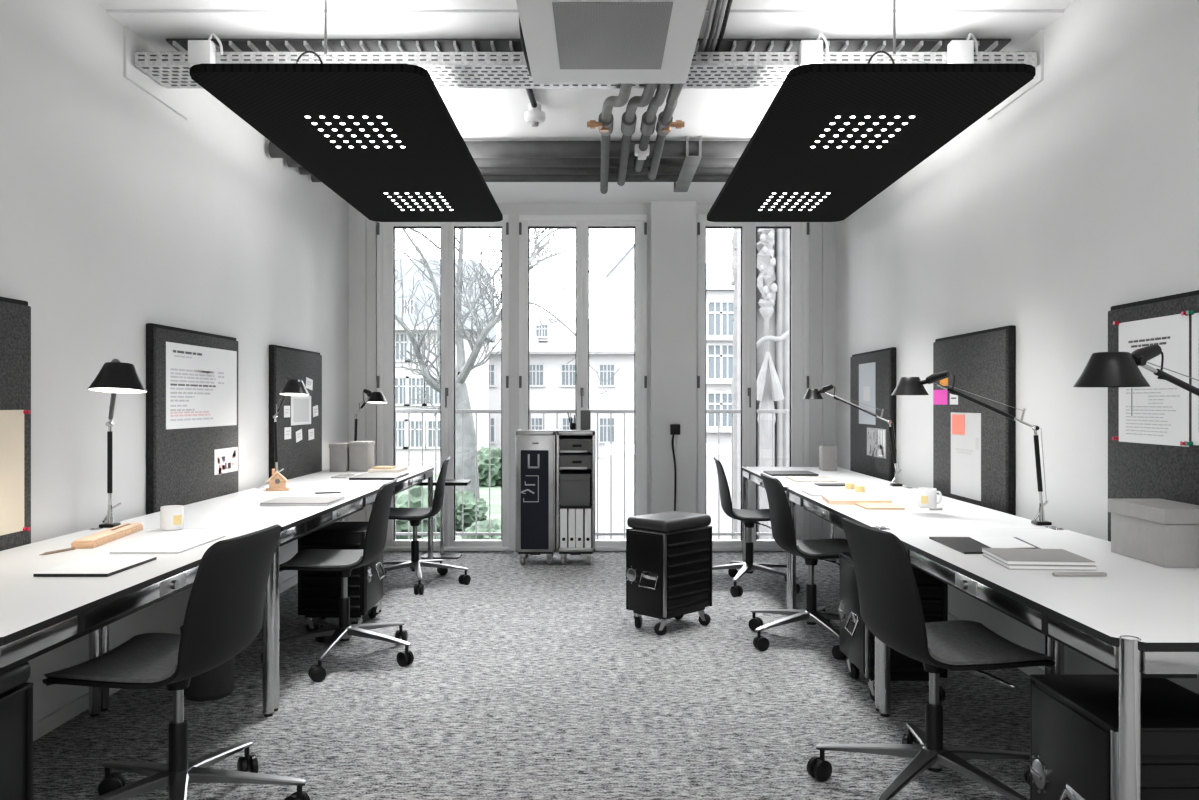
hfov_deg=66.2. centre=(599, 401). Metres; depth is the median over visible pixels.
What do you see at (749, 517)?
swivel chair
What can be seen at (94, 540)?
pencil case
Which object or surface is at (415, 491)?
bush
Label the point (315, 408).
note card
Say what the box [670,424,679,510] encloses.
wall socket
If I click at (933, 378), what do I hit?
joint
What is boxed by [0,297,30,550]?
board
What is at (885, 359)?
board
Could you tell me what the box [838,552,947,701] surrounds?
trolley
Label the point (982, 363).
board
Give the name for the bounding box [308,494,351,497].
notepad
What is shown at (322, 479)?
desk
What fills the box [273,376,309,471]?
desk lamp
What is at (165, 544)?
pad
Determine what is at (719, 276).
apartment building
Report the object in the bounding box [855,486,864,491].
tape roll
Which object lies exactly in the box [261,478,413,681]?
swivel chair
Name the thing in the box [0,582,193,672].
cable tray
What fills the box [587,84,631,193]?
pipe
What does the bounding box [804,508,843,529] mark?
cable tray
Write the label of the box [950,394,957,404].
sticky note
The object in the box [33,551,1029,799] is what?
floor
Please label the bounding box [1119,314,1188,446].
sheet
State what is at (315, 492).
pencil
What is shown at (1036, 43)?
trim
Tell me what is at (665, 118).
pipe
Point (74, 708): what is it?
baseboard
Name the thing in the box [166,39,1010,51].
cable tray
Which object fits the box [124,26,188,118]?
trim
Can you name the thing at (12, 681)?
seat cushion
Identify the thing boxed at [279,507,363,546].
cable tray
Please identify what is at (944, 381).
sticky note
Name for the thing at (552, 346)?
building
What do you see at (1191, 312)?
pin
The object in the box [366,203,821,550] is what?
wall
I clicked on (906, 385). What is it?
desk lamp
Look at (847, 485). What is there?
tape roll
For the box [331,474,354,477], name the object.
phone
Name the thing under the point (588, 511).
ring binder
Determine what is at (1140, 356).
joint
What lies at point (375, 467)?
card stack
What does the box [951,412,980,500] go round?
sheet
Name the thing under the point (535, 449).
trolley
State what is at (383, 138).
light panel
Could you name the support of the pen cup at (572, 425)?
on the trolley at (575, 449)
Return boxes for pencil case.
[71,523,142,548]
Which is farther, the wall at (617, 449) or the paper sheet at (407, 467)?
the wall at (617, 449)
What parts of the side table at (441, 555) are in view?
foot plate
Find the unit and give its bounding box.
[516,0,707,83]
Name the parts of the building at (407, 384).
pane, pane, pane, pane, pane, pane, pane, pane, pane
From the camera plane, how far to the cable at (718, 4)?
3.94 m
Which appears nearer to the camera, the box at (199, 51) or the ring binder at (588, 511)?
the box at (199, 51)
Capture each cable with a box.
[699,0,715,51]
[704,0,721,51]
[709,0,726,51]
[714,0,732,51]
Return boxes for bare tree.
[395,229,619,497]
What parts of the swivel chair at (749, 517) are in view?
seat mount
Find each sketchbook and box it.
[822,495,891,504]
[981,548,1094,565]
[983,553,1096,570]
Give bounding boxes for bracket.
[673,136,701,191]
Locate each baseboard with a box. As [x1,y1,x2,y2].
[33,574,297,741]
[948,612,1044,675]
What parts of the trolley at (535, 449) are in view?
blue panel, rail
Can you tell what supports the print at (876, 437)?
attached to the board at (885, 359)
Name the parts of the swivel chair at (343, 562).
seat mount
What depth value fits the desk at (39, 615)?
2.64 m
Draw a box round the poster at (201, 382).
[166,342,236,428]
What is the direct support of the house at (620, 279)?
on the ground at (601, 461)
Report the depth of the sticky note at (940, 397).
5.18 m
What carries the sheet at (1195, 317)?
attached to the board at (1135, 470)
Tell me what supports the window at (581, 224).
in the wall at (513, 210)
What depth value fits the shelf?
7.01 m
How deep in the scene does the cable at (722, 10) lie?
3.94 m
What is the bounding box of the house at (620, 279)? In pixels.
[603,244,633,318]
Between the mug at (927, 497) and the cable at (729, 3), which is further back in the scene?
the mug at (927, 497)
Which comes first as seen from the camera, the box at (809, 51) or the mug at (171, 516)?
the mug at (171, 516)
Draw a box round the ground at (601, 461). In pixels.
[433,458,605,539]
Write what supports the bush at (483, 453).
on the lawn at (495, 491)
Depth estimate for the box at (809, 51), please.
4.02 m
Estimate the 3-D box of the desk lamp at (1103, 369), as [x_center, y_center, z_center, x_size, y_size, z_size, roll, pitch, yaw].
[1.512,0.180,2.372,0.742,0.652,0.165,0,0,-25]
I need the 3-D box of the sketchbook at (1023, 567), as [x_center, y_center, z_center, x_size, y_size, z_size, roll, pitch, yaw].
[1.378,0.500,2.896,0.256,0.013,0.246,0,0,5]
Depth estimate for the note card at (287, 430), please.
6.02 m
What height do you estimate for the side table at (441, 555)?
0.610 m
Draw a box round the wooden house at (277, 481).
[266,469,288,490]
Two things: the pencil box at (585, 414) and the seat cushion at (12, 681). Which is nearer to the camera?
the seat cushion at (12, 681)
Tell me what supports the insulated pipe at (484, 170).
attached to the bracket
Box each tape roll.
[845,483,854,488]
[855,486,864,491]
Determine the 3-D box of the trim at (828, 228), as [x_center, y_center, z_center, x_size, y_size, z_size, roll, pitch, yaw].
[1.916,-0.208,7.683,0.108,2.910,0.035,0,0,0]
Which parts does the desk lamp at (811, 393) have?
lamp shade, arm, tension lever, arm, swivel stem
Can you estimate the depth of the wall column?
7.56 m
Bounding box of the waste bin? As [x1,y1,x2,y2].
[180,625,234,700]
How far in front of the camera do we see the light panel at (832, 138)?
4.24 m
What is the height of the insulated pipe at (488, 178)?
0.064 m
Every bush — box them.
[396,486,439,539]
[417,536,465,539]
[456,490,487,528]
[460,518,500,539]
[477,446,500,485]
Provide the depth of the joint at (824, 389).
5.87 m
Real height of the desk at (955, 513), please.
0.743 m
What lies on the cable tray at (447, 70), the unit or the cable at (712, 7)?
the cable at (712, 7)
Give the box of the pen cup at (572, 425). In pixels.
[570,423,575,429]
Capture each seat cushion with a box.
[0,661,30,694]
[627,511,710,531]
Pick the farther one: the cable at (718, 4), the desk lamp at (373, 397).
the desk lamp at (373, 397)
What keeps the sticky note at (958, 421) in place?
attached to the sheet at (965, 449)
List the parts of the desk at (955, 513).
leg, frame, socket plate, leg, leg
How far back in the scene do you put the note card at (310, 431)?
6.51 m
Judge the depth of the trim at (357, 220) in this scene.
7.66 m
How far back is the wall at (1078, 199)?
4.00 m
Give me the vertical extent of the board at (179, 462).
0.980 m
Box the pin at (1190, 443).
[1185,441,1192,445]
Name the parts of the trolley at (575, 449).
rail, drawer, drawer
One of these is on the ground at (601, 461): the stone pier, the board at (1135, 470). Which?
the stone pier
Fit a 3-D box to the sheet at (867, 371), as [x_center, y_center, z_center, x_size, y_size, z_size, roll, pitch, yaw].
[1.921,-0.059,6.609,0.003,0.437,0.407,0,0,0]
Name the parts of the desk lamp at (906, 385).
lamp shade, arm, tension lever, arm, swivel stem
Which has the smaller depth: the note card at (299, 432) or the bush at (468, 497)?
the note card at (299, 432)
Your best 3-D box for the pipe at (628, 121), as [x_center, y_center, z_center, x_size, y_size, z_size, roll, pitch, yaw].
[0.161,-1.502,5.176,0.117,0.185,2.354,0,0,-2]
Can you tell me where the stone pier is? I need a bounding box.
[737,229,788,539]
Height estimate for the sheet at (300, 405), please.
0.198 m
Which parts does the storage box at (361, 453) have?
lid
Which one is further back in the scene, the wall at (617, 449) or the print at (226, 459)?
the wall at (617, 449)
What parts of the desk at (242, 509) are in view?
leg, leg, frame, socket plate, leg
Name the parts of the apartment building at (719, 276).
pane, pane, pane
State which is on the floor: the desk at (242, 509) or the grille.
the desk at (242, 509)
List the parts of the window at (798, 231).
sash, handle, sash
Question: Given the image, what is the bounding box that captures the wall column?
[651,201,695,513]
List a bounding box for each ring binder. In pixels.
[560,508,567,547]
[568,508,575,547]
[576,508,583,547]
[585,508,591,547]
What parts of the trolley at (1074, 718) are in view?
corner post, door, pull handle, corner post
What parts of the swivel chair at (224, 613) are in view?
seat mount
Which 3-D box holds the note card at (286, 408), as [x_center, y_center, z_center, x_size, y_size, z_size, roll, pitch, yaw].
[-2.041,0.062,6.011,0.003,0.076,0.115,0,0,0]
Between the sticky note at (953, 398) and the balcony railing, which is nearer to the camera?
the sticky note at (953, 398)
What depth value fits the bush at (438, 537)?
21.98 m
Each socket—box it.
[363,389,371,395]
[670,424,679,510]
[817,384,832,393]
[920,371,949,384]
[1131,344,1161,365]
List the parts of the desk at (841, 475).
leg, frame, leg, leg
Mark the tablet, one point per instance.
(817, 484)
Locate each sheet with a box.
[0,410,23,535]
[291,396,310,424]
[407,467,429,468]
[859,362,875,424]
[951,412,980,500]
[969,537,1035,548]
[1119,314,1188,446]
[1192,313,1198,444]
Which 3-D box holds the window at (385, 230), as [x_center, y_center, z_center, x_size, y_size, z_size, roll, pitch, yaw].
[-1.310,-0.161,7.714,1.105,2.815,0.153,0,0,0]
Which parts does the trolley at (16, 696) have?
corner post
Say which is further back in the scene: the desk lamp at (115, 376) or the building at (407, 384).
the building at (407, 384)
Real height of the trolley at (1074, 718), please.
0.528 m
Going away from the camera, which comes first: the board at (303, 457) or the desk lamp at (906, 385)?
the desk lamp at (906, 385)
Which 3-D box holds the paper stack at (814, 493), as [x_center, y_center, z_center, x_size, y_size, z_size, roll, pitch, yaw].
[1.270,0.501,5.060,0.260,0.010,0.280,0,0,0]
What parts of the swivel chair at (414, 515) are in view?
seat mount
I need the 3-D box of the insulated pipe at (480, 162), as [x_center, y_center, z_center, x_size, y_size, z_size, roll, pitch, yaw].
[-0.060,-1.600,6.095,4.000,0.088,0.088,0,0,0]
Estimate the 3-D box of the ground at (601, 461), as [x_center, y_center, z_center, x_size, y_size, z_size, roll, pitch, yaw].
[0.000,4.697,78.975,180.000,0.300,142.050,0,0,0]
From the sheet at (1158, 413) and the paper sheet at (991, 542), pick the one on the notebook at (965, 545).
the paper sheet at (991, 542)
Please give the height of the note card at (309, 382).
0.092 m
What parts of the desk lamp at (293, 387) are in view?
arm, arm, lamp shade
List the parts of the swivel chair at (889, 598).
seat mount, height lever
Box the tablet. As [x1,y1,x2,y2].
[814,483,844,485]
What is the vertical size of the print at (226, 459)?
0.137 m
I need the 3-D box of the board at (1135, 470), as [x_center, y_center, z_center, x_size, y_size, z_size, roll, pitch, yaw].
[1.946,0.127,3.005,0.048,0.980,0.970,0,0,0]
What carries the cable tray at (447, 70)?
hanging from the ceiling at (107, 4)
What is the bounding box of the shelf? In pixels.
[559,501,591,507]
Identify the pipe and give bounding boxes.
[286,158,738,166]
[299,167,733,174]
[311,175,729,181]
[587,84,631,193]
[617,84,656,185]
[634,84,669,171]
[648,84,684,179]
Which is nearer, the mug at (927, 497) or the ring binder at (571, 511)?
the mug at (927, 497)
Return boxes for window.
[377,215,508,550]
[519,215,646,550]
[697,215,808,550]
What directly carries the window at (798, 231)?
in the wall at (513, 210)
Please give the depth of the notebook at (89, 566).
2.77 m
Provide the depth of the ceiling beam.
5.73 m
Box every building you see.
[395,259,495,473]
[489,305,633,457]
[706,263,734,443]
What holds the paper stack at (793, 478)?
on the desk at (841, 475)
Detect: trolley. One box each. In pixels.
[0,661,32,799]
[298,522,385,631]
[516,429,556,564]
[556,429,594,564]
[625,511,711,634]
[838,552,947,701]
[1030,675,1198,799]
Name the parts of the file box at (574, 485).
lid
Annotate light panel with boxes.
[190,0,502,221]
[707,0,1035,221]
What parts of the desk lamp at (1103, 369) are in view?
lamp shade, arm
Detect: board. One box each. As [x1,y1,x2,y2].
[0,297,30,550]
[146,323,237,514]
[269,345,321,479]
[850,347,895,481]
[933,325,1015,515]
[1108,290,1198,541]
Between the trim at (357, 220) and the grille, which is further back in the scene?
the trim at (357, 220)
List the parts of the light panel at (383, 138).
suspension rod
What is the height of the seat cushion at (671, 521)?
0.064 m
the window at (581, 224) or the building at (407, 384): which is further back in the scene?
the building at (407, 384)
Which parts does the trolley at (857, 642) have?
pull handle, door, corner post, corner post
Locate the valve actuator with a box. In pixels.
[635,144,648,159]
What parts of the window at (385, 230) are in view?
sash, handle, sash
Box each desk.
[0,528,273,716]
[97,487,379,711]
[260,467,433,611]
[742,467,908,608]
[788,487,1056,710]
[879,528,1198,799]
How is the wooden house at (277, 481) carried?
on the desk at (242, 509)
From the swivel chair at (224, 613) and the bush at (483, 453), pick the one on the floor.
the swivel chair at (224, 613)
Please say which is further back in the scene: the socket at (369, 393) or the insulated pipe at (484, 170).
the socket at (369, 393)
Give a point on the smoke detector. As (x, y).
(533, 116)
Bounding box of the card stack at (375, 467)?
[372,466,396,468]
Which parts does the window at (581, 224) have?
sash, handle, sash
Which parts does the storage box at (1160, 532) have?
lid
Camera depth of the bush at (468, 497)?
32.39 m
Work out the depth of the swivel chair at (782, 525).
4.74 m
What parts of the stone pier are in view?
arch moulding, moulding, moulding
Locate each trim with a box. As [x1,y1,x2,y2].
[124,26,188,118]
[349,204,365,521]
[822,222,835,538]
[987,30,1043,118]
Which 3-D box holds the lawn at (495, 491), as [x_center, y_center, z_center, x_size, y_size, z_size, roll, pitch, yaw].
[-16.600,4.527,45.500,26.800,0.040,23.000,0,0,0]
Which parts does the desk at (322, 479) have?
leg, frame, leg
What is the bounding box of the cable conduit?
[526,89,536,107]
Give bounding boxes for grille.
[552,2,672,68]
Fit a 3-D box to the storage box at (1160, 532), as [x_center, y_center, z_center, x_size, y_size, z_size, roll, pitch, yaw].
[1.817,0.417,2.960,0.191,0.180,0.312,0,0,0]
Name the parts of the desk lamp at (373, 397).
arm, lamp shade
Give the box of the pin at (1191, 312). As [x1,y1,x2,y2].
[1186,310,1193,314]
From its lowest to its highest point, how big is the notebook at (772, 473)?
0.012 m
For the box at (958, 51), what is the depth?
4.02 m
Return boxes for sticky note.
[933,390,947,404]
[940,378,947,385]
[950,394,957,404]
[952,414,964,434]
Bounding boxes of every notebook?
[33,557,156,576]
[349,473,408,479]
[763,471,818,475]
[854,503,904,509]
[929,537,1040,553]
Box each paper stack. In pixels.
[368,467,406,472]
[786,476,836,481]
[801,490,859,496]
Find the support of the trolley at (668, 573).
on the floor
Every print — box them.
[214,447,237,474]
[867,427,885,458]
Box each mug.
[160,505,183,530]
[918,488,941,507]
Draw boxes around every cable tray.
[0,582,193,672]
[135,52,1036,88]
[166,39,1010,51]
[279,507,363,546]
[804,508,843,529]
[911,563,1196,677]
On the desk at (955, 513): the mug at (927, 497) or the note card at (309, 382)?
the mug at (927, 497)
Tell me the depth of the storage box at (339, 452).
6.66 m
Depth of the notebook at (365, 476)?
6.08 m
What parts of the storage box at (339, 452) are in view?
lid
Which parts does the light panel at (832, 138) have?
suspension rod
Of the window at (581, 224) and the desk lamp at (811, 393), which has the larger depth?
the window at (581, 224)
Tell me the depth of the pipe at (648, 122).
4.83 m
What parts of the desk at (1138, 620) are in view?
leg, socket knob, socket plate, frame, leg, leg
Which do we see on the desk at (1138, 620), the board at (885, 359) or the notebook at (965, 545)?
the notebook at (965, 545)
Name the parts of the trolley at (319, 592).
corner post, corner post, door, pull handle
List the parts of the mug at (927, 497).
handle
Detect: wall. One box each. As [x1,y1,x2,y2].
[0,0,348,722]
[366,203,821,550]
[605,444,731,539]
[836,0,1198,694]
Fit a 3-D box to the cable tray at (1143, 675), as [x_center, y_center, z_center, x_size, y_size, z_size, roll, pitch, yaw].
[1.260,0.600,2.814,0.160,0.038,1.510,0,0,0]
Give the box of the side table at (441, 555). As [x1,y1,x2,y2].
[415,480,470,558]
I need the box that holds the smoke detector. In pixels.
[524,102,545,126]
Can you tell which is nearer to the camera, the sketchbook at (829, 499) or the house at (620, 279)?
the sketchbook at (829, 499)
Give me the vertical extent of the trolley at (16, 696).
0.608 m
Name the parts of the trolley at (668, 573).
corner post, door, pull handle, corner post, corner post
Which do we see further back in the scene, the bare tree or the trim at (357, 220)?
the bare tree
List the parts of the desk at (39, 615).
leg, frame, socket plate, socket knob, leg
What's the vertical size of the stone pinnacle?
8.702 m
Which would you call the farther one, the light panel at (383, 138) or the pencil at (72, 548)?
the light panel at (383, 138)
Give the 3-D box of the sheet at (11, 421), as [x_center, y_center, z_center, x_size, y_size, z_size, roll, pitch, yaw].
[-2.041,0.241,3.056,0.002,0.427,0.416,0,0,0]
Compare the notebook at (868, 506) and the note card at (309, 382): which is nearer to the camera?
the notebook at (868, 506)
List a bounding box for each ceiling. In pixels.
[95,0,1074,202]
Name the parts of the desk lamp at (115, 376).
arm, swivel stem, arm, lamp shade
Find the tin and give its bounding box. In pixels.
[1052,572,1106,575]
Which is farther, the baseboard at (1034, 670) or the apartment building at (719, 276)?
the apartment building at (719, 276)
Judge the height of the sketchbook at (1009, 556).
0.013 m
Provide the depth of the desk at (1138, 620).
2.42 m
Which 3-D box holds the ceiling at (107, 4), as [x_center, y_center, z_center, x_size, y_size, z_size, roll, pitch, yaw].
[-0.060,-1.738,2.710,4.460,0.150,10.220,0,0,0]
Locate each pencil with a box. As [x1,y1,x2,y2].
[40,547,75,554]
[315,492,341,493]
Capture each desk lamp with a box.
[88,359,147,527]
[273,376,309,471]
[354,389,386,440]
[803,384,902,485]
[892,371,1051,524]
[1073,344,1198,395]
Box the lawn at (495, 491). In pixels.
[424,475,500,519]
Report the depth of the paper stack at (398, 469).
6.60 m
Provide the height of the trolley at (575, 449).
1.032 m
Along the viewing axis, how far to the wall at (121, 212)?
4.07 m
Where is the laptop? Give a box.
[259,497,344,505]
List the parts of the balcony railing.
rail, rail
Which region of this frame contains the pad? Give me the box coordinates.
[110,535,225,553]
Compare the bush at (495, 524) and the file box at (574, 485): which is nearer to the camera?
the file box at (574, 485)
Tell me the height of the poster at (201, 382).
0.414 m
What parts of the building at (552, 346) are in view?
pane, pane, pane, pane, pane, pane, pane, pane, pane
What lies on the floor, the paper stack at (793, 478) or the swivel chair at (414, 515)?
the swivel chair at (414, 515)
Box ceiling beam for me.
[268,141,748,157]
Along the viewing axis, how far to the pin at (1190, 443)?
2.98 m
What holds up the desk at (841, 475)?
on the floor
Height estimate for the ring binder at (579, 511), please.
0.299 m
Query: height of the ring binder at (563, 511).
0.299 m
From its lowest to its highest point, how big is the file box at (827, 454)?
0.180 m
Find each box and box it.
[188,33,222,65]
[329,443,348,471]
[348,441,374,471]
[560,471,590,505]
[581,410,590,429]
[798,33,828,65]
[819,446,836,470]
[947,33,977,63]
[1108,499,1198,567]
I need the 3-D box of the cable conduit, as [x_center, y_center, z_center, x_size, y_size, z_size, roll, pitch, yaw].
[-0.371,-1.615,4.684,0.036,0.057,0.712,0,0,2]
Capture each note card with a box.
[284,406,289,416]
[284,427,290,439]
[296,429,301,442]
[306,377,312,389]
[308,428,313,439]
[313,405,317,416]
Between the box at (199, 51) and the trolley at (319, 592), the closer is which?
the box at (199, 51)
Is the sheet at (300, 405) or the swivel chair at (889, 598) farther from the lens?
the sheet at (300, 405)
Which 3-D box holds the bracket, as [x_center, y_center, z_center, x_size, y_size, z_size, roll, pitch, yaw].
[0.585,-1.585,6.176,0.100,0.132,0.963,0,0,0]
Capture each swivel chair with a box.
[42,524,309,799]
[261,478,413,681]
[383,456,470,594]
[712,457,799,596]
[749,473,849,659]
[807,518,1055,799]
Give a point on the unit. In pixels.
(563, 41)
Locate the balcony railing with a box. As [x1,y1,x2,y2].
[395,410,788,539]
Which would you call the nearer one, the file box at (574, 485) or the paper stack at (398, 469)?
the paper stack at (398, 469)

